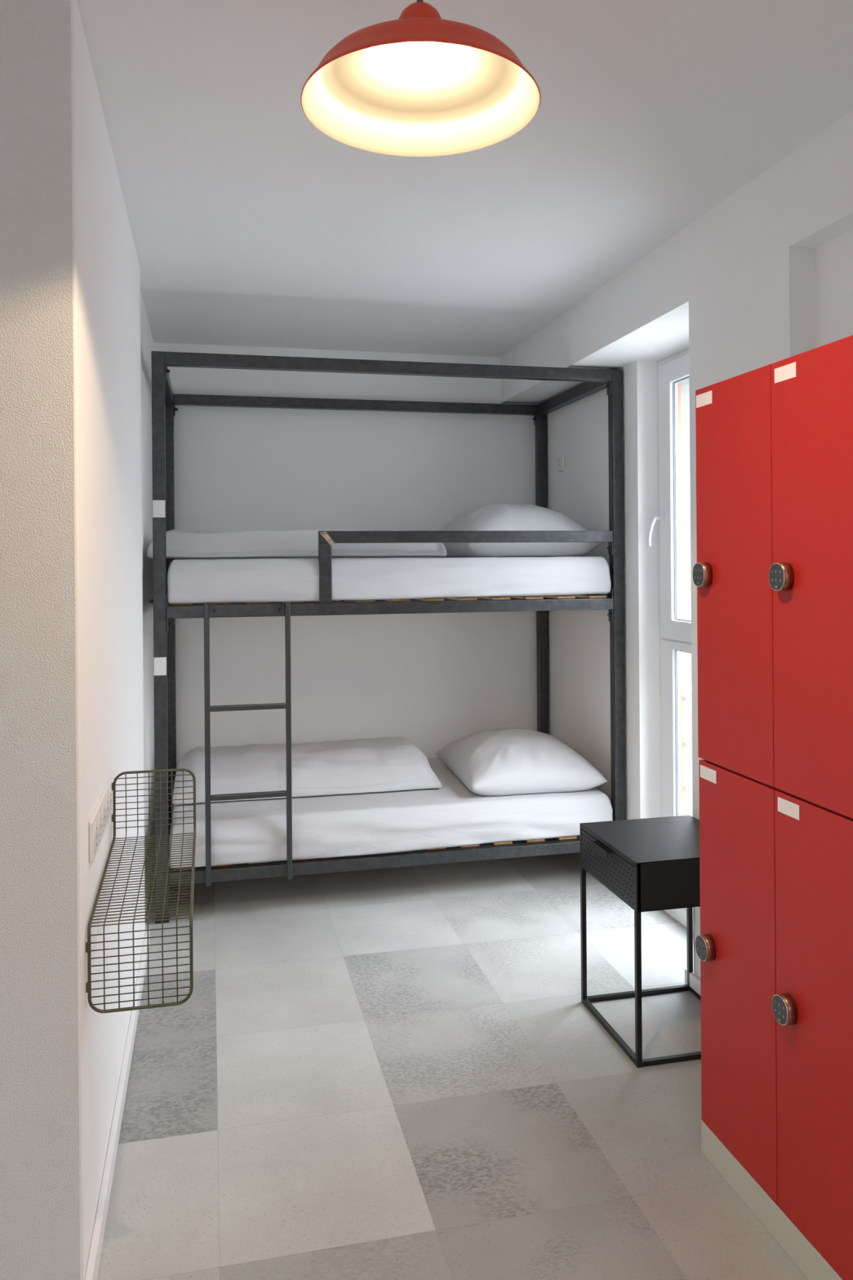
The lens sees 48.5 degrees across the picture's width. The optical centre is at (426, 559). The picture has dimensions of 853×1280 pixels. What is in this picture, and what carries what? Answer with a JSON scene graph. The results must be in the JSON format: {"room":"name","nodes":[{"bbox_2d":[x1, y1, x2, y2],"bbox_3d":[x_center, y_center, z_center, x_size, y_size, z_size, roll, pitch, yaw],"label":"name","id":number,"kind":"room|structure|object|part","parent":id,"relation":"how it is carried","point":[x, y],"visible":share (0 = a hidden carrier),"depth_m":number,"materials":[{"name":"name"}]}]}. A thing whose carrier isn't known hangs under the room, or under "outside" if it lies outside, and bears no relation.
{"room":"dormitory","nodes":[
{"label":"dormitory","id":0,"kind":"room"},
{"bbox_2d":[0,0,155,1279],"bbox_3d":[-1.625,0.179,3.182,1.253,2.566,3.070,0,0,-13],"label":"wall","id":1,"kind":"structure","parent":0,"point":[72,685],"depth_m":1.82,"materials":[{"name":"white paint"}]},
{"bbox_2d":[88,780,111,862],"bbox_3d":[-0.734,0.583,2.140,0.011,0.085,0.382,0,0,-13],"label":"power outlet","id":2,"kind":"object","parent":1,"relation":"attached to","point":[100,820],"visible":1,"depth_m":2.07,"materials":[{"name":"white plastic"}]},
{"bbox_2d":[84,928,149,1279],"bbox_3d":[-0.856,1.426,2.711,0.015,0.060,1.811,0,0,-13],"label":"baseboard","id":3,"kind":"structure","parent":1,"relation":"attached to","point":[94,1259],"depth_m":2.30,"materials":[{"name":"white"}]},
{"bbox_2d":[85,768,195,1013],"bbox_3d":[-0.639,0.724,2.174,0.208,0.372,0.535,0,0,-13],"label":"wire basket","id":4,"kind":"object","parent":1,"relation":"attached to","point":[88,984],"visible":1,"depth_m":2.04,"materials":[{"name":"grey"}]},
{"bbox_2d":[153,342,538,768],"bbox_3d":[-0.900,0.174,5.026,3.490,2.566,0.200,0,0,-13],"label":"wall","id":5,"kind":"structure","parent":0,"point":[432,681],"depth_m":5.04,"materials":[{"name":"white paint"}]},
{"bbox_2d":[97,837,808,1279],"bbox_3d":[-0.183,1.476,1.853,3.450,0.050,6.400,0,0,-13],"label":"floor","id":6,"kind":"structure","parent":0,"point":[397,1073],"depth_m":2.55,"materials":[{"name":"tile"}]},
{"bbox_2d":[149,351,626,924],"bbox_3d":[-0.223,0.303,4.517,2.053,2.297,1.062,0,0,-13],"label":"bunk bed","id":7,"kind":"object","parent":6,"relation":"on","point":[164,402],"visible":0.6,"depth_m":4.09,"materials":[{"name":"metal"}]},
{"bbox_3d":[-1.076,0.307,3.827,0.050,2.291,0.050,0,0,-13],"label":"post","id":8,"kind":"part","parent":7,"relation":"part of","materials":[{"name":"metal"}]},
{"bbox_3d":[-1.058,-0.760,3.835,0.006,0.056,0.042,0,0,-13],"label":"plate","id":9,"kind":"part","parent":7,"relation":"part of","materials":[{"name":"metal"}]},
{"bbox_3d":[-1.050,0.264,3.835,0.006,0.056,0.042,0,0,-13],"label":"plate","id":10,"kind":"part","parent":7,"relation":"part of","materials":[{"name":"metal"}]},
{"bbox_3d":[-1.195,-0.813,4.307,0.050,0.051,0.936,0,0,-13],"label":"rail","id":11,"kind":"part","parent":7,"relation":"part of","materials":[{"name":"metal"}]},
{"bbox_3d":[-1.297,0.308,4.788,0.050,2.291,0.050,0,0,-13],"label":"post","id":12,"kind":"part","parent":7,"relation":"part of","materials":[{"name":"metal"}]},
{"bbox_3d":[-1.179,1.288,4.307,0.050,0.050,0.936,0,0,-13],"label":"bed rail","id":13,"kind":"part","parent":7,"relation":"part of","materials":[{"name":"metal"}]},
{"bbox_3d":[-0.375,0.177,3.985,0.152,0.006,0.040,0,0,-13],"label":"foot plate","id":14,"kind":"part","parent":7,"relation":"part of","materials":[{"name":"metal"}]},
{"bbox_3d":[-0.330,0.205,5.010,1.936,0.050,0.050,0,0,-13],"label":"bed rail","id":15,"kind":"part","parent":7,"relation":"part of","materials":[{"name":"metal"}]},
{"bbox_3d":[-0.337,-0.819,5.010,1.936,0.051,0.050,0,0,-13],"label":"rail","id":16,"kind":"part","parent":7,"relation":"part of","materials":[{"name":"metal"}]},
{"bbox_3d":[-0.101,1.280,4.049,1.936,0.050,0.050,0,0,-13],"label":"bed rail","id":17,"kind":"part","parent":7,"relation":"part of","materials":[{"name":"metal"}]},
{"bbox_3d":[-0.117,-0.821,4.049,1.936,0.051,0.050,0,0,-13],"label":"rail","id":18,"kind":"part","parent":7,"relation":"part of","materials":[{"name":"metal"}]},
{"bbox_2d":[167,556,611,604],"bbox_3d":[-0.216,0.081,4.507,1.928,0.183,0.991,0,0,-13],"label":"mattress","id":19,"kind":"object","parent":7,"relation":"on","point":[240,580],"visible":0.97,"depth_m":4.02,"materials":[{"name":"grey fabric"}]},
{"bbox_2d":[146,528,447,559],"bbox_3d":[-0.605,-0.074,4.392,1.288,0.128,0.728,0,0,-13],"label":"duvet","id":20,"kind":"object","parent":19,"relation":"on","point":[180,544],"visible":0.78,"depth_m":4.05,"materials":[{"name":"grey fabric"}]},
{"bbox_2d":[436,503,602,557],"bbox_3d":[0.398,-0.146,4.636,0.685,0.260,0.763,0,0,-13],"label":"pillow","id":21,"kind":"object","parent":19,"relation":"on","point":[496,517],"visible":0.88,"depth_m":4.35,"materials":[{"name":"white fabric"}]},
{"bbox_3d":[-0.109,0.204,4.049,1.936,0.050,0.050,0,0,-13],"label":"bed rail","id":22,"kind":"part","parent":7,"relation":"part of","materials":[{"name":"metal"}]},
{"bbox_2d":[168,757,613,868],"bbox_3d":[-0.207,1.153,4.505,1.929,0.190,0.994,0,0,-13],"label":"mattress","id":23,"kind":"object","parent":7,"relation":"on","point":[451,815],"visible":0.59,"depth_m":4.06,"materials":[{"name":"grey fabric"}]},
{"bbox_2d":[172,736,441,804],"bbox_3d":[-0.574,0.974,4.499,1.207,0.167,0.569,0,0,-13],"label":"duvet","id":24,"kind":"object","parent":23,"relation":"on","point":[382,764],"visible":0.91,"depth_m":4.33,"materials":[{"name":"grey fabric"}]},
{"bbox_2d":[435,728,608,795],"bbox_3d":[0.434,0.940,4.602,0.667,0.222,0.802,0,0,-13],"label":"pillow","id":25,"kind":"object","parent":23,"relation":"on","point":[500,762],"visible":1,"depth_m":4.30,"materials":[{"name":"white fabric"}]},
{"bbox_3d":[0.190,-0.101,4.113,1.319,0.051,0.040,0,0,-13],"label":"guard rail","id":26,"kind":"part","parent":7,"relation":"part of","materials":[{"name":"metal"}]},
{"bbox_3d":[0.603,-0.772,5.227,0.006,0.056,0.042,0,0,-13],"label":"plate","id":27,"kind":"part","parent":7,"relation":"part of","materials":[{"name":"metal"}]},
{"bbox_3d":[0.639,0.294,5.232,0.050,2.291,0.050,0,0,-13],"label":"post","id":28,"kind":"part","parent":7,"relation":"part of","materials":[{"name":"metal"}]},
{"bbox_3d":[0.741,-0.827,4.751,0.050,0.051,0.936,0,0,-13],"label":"rail","id":29,"kind":"part","parent":7,"relation":"part of","materials":[{"name":"metal"}]},
{"bbox_3d":[0.749,0.197,4.751,0.050,0.050,0.936,0,0,-13],"label":"bed rail","id":30,"kind":"part","parent":7,"relation":"part of","materials":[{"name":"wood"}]},
{"bbox_3d":[0.824,-0.774,4.266,0.006,0.056,0.042,0,0,-13],"label":"plate","id":31,"kind":"part","parent":7,"relation":"part of","materials":[{"name":"metal"}]},
{"bbox_3d":[0.831,0.149,4.266,0.006,0.044,0.042,0,0,-13],"label":"plate","id":32,"kind":"part","parent":7,"relation":"part of","materials":[{"name":"metal"}]},
{"bbox_3d":[0.830,-0.052,4.263,0.006,0.056,0.040,0,0,-13],"label":"plate","id":33,"kind":"part","parent":7,"relation":"part of","materials":[{"name":"metal"}]},
{"bbox_3d":[0.831,0.250,4.266,0.006,0.056,0.042,0,0,-13],"label":"plate","id":34,"kind":"part","parent":7,"relation":"part of","materials":[{"name":"metal"}]},
{"bbox_3d":[0.859,0.292,4.271,0.050,2.291,0.050,0,0,-13],"label":"post","id":35,"kind":"part","parent":7,"relation":"part of","materials":[{"name":"metal"}]},
{"bbox_2d":[579,814,701,1067],"bbox_3d":[0.738,1.153,2.941,0.410,0.584,0.422,0,0,-13],"label":"nightstand","id":36,"kind":"object","parent":6,"relation":"on","point":[650,864],"visible":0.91,"depth_m":2.83,"materials":[{"name":"black metal"}]},
{"bbox_3d":[0.514,1.225,3.098,0.015,0.442,0.015,0,0,-13],"label":"leg","id":37,"kind":"part","parent":36,"relation":"part of","materials":[{"name":"black metal"}]},
{"bbox_3d":[0.539,0.892,2.918,0.016,0.020,0.115,0,0,-13],"label":"handle","id":38,"kind":"part","parent":36,"relation":"part of","materials":[{"name":"black metal"}]},
{"bbox_3d":[0.554,0.941,2.900,0.006,0.124,0.397,0,0,-13],"label":"drawer","id":39,"kind":"part","parent":36,"relation":"part of","materials":[{"name":"black metal"}]},
{"bbox_3d":[0.605,1.224,2.703,0.015,0.442,0.015,0,0,-13],"label":"leg","id":40,"kind":"part","parent":36,"relation":"part of","materials":[{"name":"black metal"}]},
{"bbox_3d":[0.746,1.437,2.943,0.396,0.015,0.420,0,0,-13],"label":"frame","id":41,"kind":"part","parent":36,"relation":"part of","materials":[{"name":"black metal"}]},
{"bbox_3d":[0.885,1.222,3.183,0.015,0.442,0.015,0,0,-13],"label":"leg","id":42,"kind":"part","parent":36,"relation":"part of","materials":[{"name":"black metal"}]},
{"bbox_2d":[693,335,852,1279],"bbox_3d":[0.924,0.514,2.044,0.438,1.859,0.638,0,0,-13],"label":"lockers","id":43,"kind":"object","parent":6,"relation":"on","point":[773,571],"visible":1,"depth_m":1.98,"materials":[{"name":"red metal"}]},
{"bbox_3d":[0.704,0.033,2.158,0.019,0.895,0.317,0,0,-13],"label":"door","id":44,"kind":"part","parent":43,"relation":"part of","materials":[{"name":"red paint"}]},
{"bbox_3d":[0.711,0.926,2.158,0.018,0.878,0.315,0,0,-13],"label":"door","id":45,"kind":"part","parent":43,"relation":"part of","materials":[{"name":"red paint"}]},
{"bbox_3d":[0.775,0.033,1.847,0.019,0.895,0.317,0,0,-13],"label":"door","id":46,"kind":"part","parent":43,"relation":"part of","materials":[{"name":"red paint"}]},
{"bbox_3d":[0.782,0.925,1.848,0.018,0.878,0.317,0,0,-13],"label":"door","id":47,"kind":"part","parent":43,"relation":"part of","materials":[{"name":"red paint"}]},
{"bbox_2d":[76,0,852,357],"bbox_3d":[-0.106,-1.215,1.876,4.050,0.200,6.700,0,0,-13],"label":"ceiling","id":48,"kind":"structure","parent":0,"point":[251,225],"depth_m":2.65,"materials":[{"name":"white paint"}]},
{"bbox_2d":[300,0,540,156],"bbox_3d":[-0.011,-0.942,1.604,0.404,0.348,0.404,0,0,-13],"label":"pendant lamp","id":49,"kind":"object","parent":48,"relation":"hanging from","point":[419,83],"visible":1,"depth_m":1.66,"materials":[{"name":"red metal"}]},
{"bbox_3d":[-0.011,-0.870,1.604,0.057,0.057,0.057,0,0,-13],"label":"bulb","id":50,"kind":"part","parent":49,"relation":"part of","materials":[{"name":"white glass"}]},
{"bbox_3d":[-0.010,-0.813,1.604,0.404,0.090,0.404,0,0,-13],"label":"lamp shade","id":51,"kind":"part","parent":49,"relation":"part of","materials":[{"name":"red metal"}]},
{"bbox_2d":[577,835,693,933],"bbox_3d":[0.900,1.413,4.249,0.015,0.060,2.083,0,0,-13],"label":"baseboard","id":52,"kind":"structure","parent":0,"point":[679,914],"depth_m":3.76,"materials":[{"name":"white"}]},
{"bbox_2d":[661,639,691,817],"bbox_3d":[1.131,0.830,3.722,0.032,0.973,0.823,0,0,-13],"label":"window pane","id":53,"kind":"object","parent":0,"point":[670,648],"depth_m":4.03,"materials":[{"name":"clear glass"}]},
{"bbox_2d":[500,110,852,977],"bbox_3d":[1.325,0.157,2.202,0.415,2.566,6.300,0,0,-13],"label":"wall","id":54,"kind":"structure","parent":0,"point":[763,277],"depth_m":3.77,"materials":[{"name":"white paint"}]},
{"bbox_2d":[557,455,564,471],"bbox_3d":[0.712,-0.508,5.007,0.016,0.080,0.076,0,0,-13],"label":"wall box","id":55,"kind":"object","parent":54,"relation":"attached to","point":[561,460],"visible":1,"depth_m":4.99,"materials":[{"name":"white plastic"}]},
{"bbox_2d":[647,348,691,817],"bbox_3d":[1.103,0.236,3.718,0.130,2.212,0.885,0,0,-13],"label":"window","id":56,"kind":"structure","parent":54,"relation":"in","point":[675,632],"depth_m":4.03,"materials":[{"name":"white plastic"}]},
{"bbox_3d":[0.982,-0.123,4.077,0.062,0.130,0.018,0,0,-10],"label":"handle lever","id":57,"kind":"part","parent":56,"relation":"part of","materials":[{"name":"white plastic"}]},
{"bbox_3d":[1.015,-0.180,4.083,0.010,0.068,0.028,0,0,-13],"label":"handle plate","id":58,"kind":"part","parent":56,"relation":"part of","materials":[{"name":"white plastic"}]},
{"bbox_3d":[1.121,-0.253,3.722,0.036,1.180,0.823,0,0,-13],"label":"sash","id":59,"kind":"part","parent":56,"relation":"part of","materials":[{"name":"white plastic"}]},
{"bbox_2d":[677,382,684,815],"bbox_3d":[1.110,0.267,4.138,0.014,2.180,0.008,0,0,-13],"label":"trim","id":60,"kind":"structure","parent":54,"relation":"attached to","point":[678,384],"depth_m":4.13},
{"bbox_2d":[684,968,700,995],"bbox_3d":[0.973,1.413,2.811,0.016,0.060,0.820,0,0,-13],"label":"baseboard","id":61,"kind":"structure","parent":54,"relation":"attached to","point":[695,980],"depth_m":3.15,"materials":[{"name":"white"}]},
{"bbox_2d":[680,379,692,816],"bbox_3d":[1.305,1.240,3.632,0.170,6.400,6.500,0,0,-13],"label":"window pane","id":62,"kind":"structure","parent":0,"point":[685,388],"depth_m":4.15,"materials":[{"name":"clear glass"}]},
{"bbox_2d":[683,685,692,789],"bbox_3d":[1.243,0.775,3.733,0.060,0.453,0.853,0,0,-13],"label":"window railing","id":63,"kind":"structure","parent":62,"relation":"in","point":[687,735],"depth_m":4.14,"materials":[{"name":"grey metal"}]}
]}

